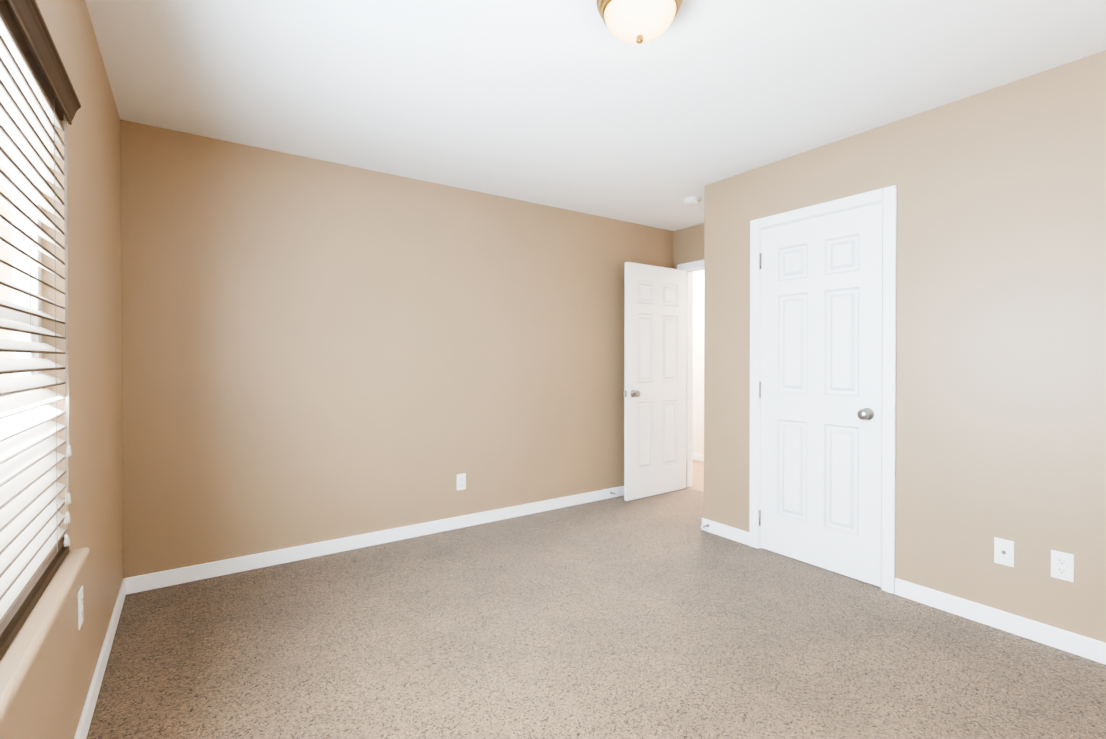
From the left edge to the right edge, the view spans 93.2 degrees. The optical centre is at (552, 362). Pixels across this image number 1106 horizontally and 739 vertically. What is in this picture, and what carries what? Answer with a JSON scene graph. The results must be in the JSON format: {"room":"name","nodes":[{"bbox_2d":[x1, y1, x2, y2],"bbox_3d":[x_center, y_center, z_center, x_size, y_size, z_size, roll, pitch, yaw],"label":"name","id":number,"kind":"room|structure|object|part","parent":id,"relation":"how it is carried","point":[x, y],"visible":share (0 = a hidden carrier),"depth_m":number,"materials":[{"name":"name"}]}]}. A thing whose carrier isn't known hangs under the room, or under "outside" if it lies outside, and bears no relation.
{"room":"empty bedroom","nodes":[
{"label":"empty bedroom","id":0,"kind":"room"},
{"bbox_2d":[0,0,122,738],"bbox_3d":[-1.046,-0.013,0.858,0.160,2.440,4.581,0,0,-35],"label":"wall","id":1,"kind":"structure","parent":0,"point":[49,701],"depth_m":1.74,"materials":[{"name":"paint"}]},
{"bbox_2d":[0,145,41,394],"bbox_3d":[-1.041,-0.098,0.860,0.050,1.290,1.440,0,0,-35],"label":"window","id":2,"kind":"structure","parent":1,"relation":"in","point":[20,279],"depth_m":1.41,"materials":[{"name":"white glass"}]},
{"bbox_3d":[-1.045,-0.098,0.857,0.004,1.250,1.400,0,1,-35],"label":"glass","id":3,"kind":"part","parent":2,"relation":"part of","materials":[{"name":"glass"}]},
{"bbox_2d":[0,0,80,659],"bbox_3d":[-0.984,-0.099,0.899,0.082,1.284,1.432,0,0,-35],"label":"window blinds","id":4,"kind":"object","parent":1,"relation":"attached to","point":[39,100],"visible":1,"depth_m":1.19,"materials":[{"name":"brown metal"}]},
{"bbox_2d":[0,548,89,727],"bbox_3d":[-0.982,0.563,0.905,0.095,0.032,1.510,0,0,-35],"label":"window sill","id":5,"kind":"structure","parent":1,"relation":"attached to","point":[18,658],"depth_m":1.07,"materials":[{"name":"paint"}]},
{"bbox_2d":[77,586,82,629],"bbox_3d":[-1.489,0.772,1.650,0.007,0.115,0.070,0,0,-35],"label":"electrical outlet","id":6,"kind":"object","parent":1,"relation":"attached to","point":[80,605],"visible":1,"depth_m":1.64,"materials":[{"name":"white plastic"}]},
{"bbox_2d":[74,577,129,738],"bbox_3d":[-0.974,1.165,0.916,0.013,0.085,4.341,0,0,-35],"label":"baseboard","id":7,"kind":"structure","parent":1,"relation":"attached to","point":[82,730],"depth_m":1.95,"materials":[{"name":"white wood"}]},
{"bbox_2d":[120,120,672,577],"bbox_3d":[-0.516,-0.035,3.938,4.220,2.440,0.120,0,0,-35],"label":"wall","id":8,"kind":"structure","parent":0,"point":[316,350],"depth_m":3.30,"materials":[{"name":"paint"}]},
{"bbox_2d":[130,486,623,593],"bbox_3d":[-0.513,1.143,3.864,4.070,0.085,0.021,0,0,-35],"label":"baseboard","id":9,"kind":"structure","parent":8,"relation":"attached to","point":[145,582],"depth_m":3.30,"materials":[{"name":"white wood"}]},
{"bbox_2d":[457,473,465,489],"bbox_3d":[-0.660,0.857,3.767,0.070,0.115,0.007,0,0,-35],"label":"electrical outlet","id":10,"kind":"object","parent":8,"relation":"attached to","point":[461,481],"visible":1,"depth_m":3.77,"materials":[{"name":"white plastic"}]},
{"bbox_2d":[85,0,1105,230],"bbox_3d":[0.706,-1.298,3.035,5.530,0.100,6.180,0,0,-35],"label":"ceiling","id":11,"kind":"structure","parent":0,"point":[575,105],"depth_m":2.29,"materials":[{"name":"white paint"}]},
{"bbox_2d":[596,0,682,43],"bbox_3d":[0.295,-1.162,1.777,0.294,0.154,0.294,0,0,-35],"label":"ceiling light","id":12,"kind":"object","parent":11,"relation":"attached to","point":[635,21],"visible":1,"depth_m":1.73,"materials":[{"name":"white glass"}]},
{"bbox_2d":[683,196,700,204],"bbox_3d":[1.065,-1.235,4.001,0.136,0.040,0.136,0,0,-35],"label":"smoke detector","id":13,"kind":"object","parent":11,"relation":"attached to","point":[692,200],"visible":1,"depth_m":3.96,"materials":[{"name":"white plastic"}]},
{"bbox_2d":[86,488,1105,738],"bbox_3d":[0.656,1.249,2.046,4.300,0.100,4.581,0,0,-35],"label":"floor carpet","id":14,"kind":"object","parent":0,"point":[662,616],"visible":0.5,"depth_m":2.17,"materials":[{"name":"beige carpet"}]},
{"bbox_2d":[673,223,703,268],"bbox_3d":[1.498,-0.040,4.632,0.120,2.440,1.033,0,0,-35],"label":"wall","id":15,"kind":"structure","parent":0,"point":[688,244],"depth_m":4.86,"materials":[{"name":"paint"}]},
{"bbox_2d":[623,262,685,500],"bbox_3d":[0.926,0.157,4.675,0.761,2.030,0.168,0,1,-36],"label":"entry door","id":16,"kind":"structure","parent":15,"relation":"in","point":[654,392],"depth_m":4.64,"materials":[{"name":"white wood"}]},
{"bbox_3d":[0.661,0.264,4.482,0.104,0.066,0.168,0,1,-36],"label":"knob","id":17,"kind":"part","parent":16,"relation":"part of","materials":[{"name":"grey metal"}]},
{"bbox_2d":[677,260,703,487],"bbox_3d":[1.495,0.126,4.637,0.152,2.108,0.900,0,0,-35],"label":"door frame","id":18,"kind":"structure","parent":15,"relation":"attached to","point":[689,377],"depth_m":4.96,"materials":[{"name":"white wood"}]},
{"bbox_2d":[686,460,703,491],"bbox_3d":[1.853,1.229,5.173,1.230,0.096,4.000,0,0,-35],"label":"floor","id":19,"kind":"structure","parent":0,"point":[698,475],"depth_m":5.43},
{"bbox_2d":[693,270,703,454],"bbox_3d":[2.317,-0.046,5.486,0.100,2.440,4.000,0,0,-35],"label":"wall","id":20,"kind":"structure","parent":0,"point":[698,362],"depth_m":6.23,"materials":[{"name":"white paint"}]},
{"bbox_2d":[692,453,703,461],"bbox_3d":[2.270,1.132,5.462,0.013,0.085,3.800,0,0,-35],"label":"baseboard","id":21,"kind":"structure","parent":20,"relation":"attached to","point":[698,457],"depth_m":6.23,"materials":[{"name":"white wood"}]},
{"bbox_2d":[704,50,1105,642],"bbox_3d":[2.062,-0.024,2.382,0.120,2.440,3.308,0,0,-35],"label":"wall","id":22,"kind":"structure","parent":0,"point":[1001,329],"depth_m":2.40,"materials":[{"name":"paint"}]},
{"bbox_2d":[702,518,748,544],"bbox_3d":[1.175,1.146,3.555,0.013,0.085,0.369,0,0,-35],"label":"baseboard","id":23,"kind":"structure","parent":22,"relation":"attached to","point":[732,533],"depth_m":3.54,"materials":[{"name":"white wood"}]},
{"bbox_2d":[759,253,761,525],"bbox_3d":[1.333,0.172,3.348,0.040,1.744,0.013,0,0,-35],"label":"closet door hinge","id":24,"kind":"object","parent":22,"relation":"attached to","point":[760,397],"visible":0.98,"depth_m":3.34,"materials":[{"name":"grey metal"}]},
{"bbox_2d":[760,202,882,586],"bbox_3d":[1.545,0.169,3.059,0.168,2.030,0.712,0,0,-35],"label":"closet door","id":25,"kind":"structure","parent":22,"relation":"in","point":[821,376],"depth_m":3.01,"materials":[{"name":"white wood"}]},
{"bbox_3d":[1.718,0.276,2.810,0.168,0.066,0.104,0,1,-35],"label":"knob","id":26,"kind":"part","parent":25,"relation":"part of","materials":[{"name":"grey metal"}]},
{"bbox_2d":[749,185,896,593],"bbox_3d":[1.578,0.138,3.083,0.152,2.108,0.851,0,0,-35],"label":"door frame","id":27,"kind":"structure","parent":22,"relation":"attached to","point":[887,196],"depth_m":2.73,"materials":[{"name":"white wood"}]},
{"bbox_2d":[895,578,1105,664],"bbox_3d":[2.350,1.158,1.860,0.013,0.085,2.048,0,0,-35],"label":"baseboard","id":28,"kind":"structure","parent":22,"relation":"attached to","point":[1072,643],"depth_m":2.32,"materials":[{"name":"white wood"}]},
{"bbox_2d":[994,537,1013,566],"bbox_3d":[2.014,0.847,2.338,0.017,0.115,0.070,0,0,-35],"label":"outlet","id":29,"kind":"object","parent":22,"relation":"attached to","point":[1003,551],"visible":1,"depth_m":2.34,"materials":[{"name":"white plastic"}]},
{"bbox_2d":[1051,550,1073,581],"bbox_3d":[2.126,0.848,2.185,0.007,0.115,0.070,0,0,-35],"label":"electrical outlet","id":30,"kind":"object","parent":22,"relation":"attached to","point":[1062,565],"visible":1,"depth_m":2.18,"materials":[{"name":"white plastic"}]}
]}

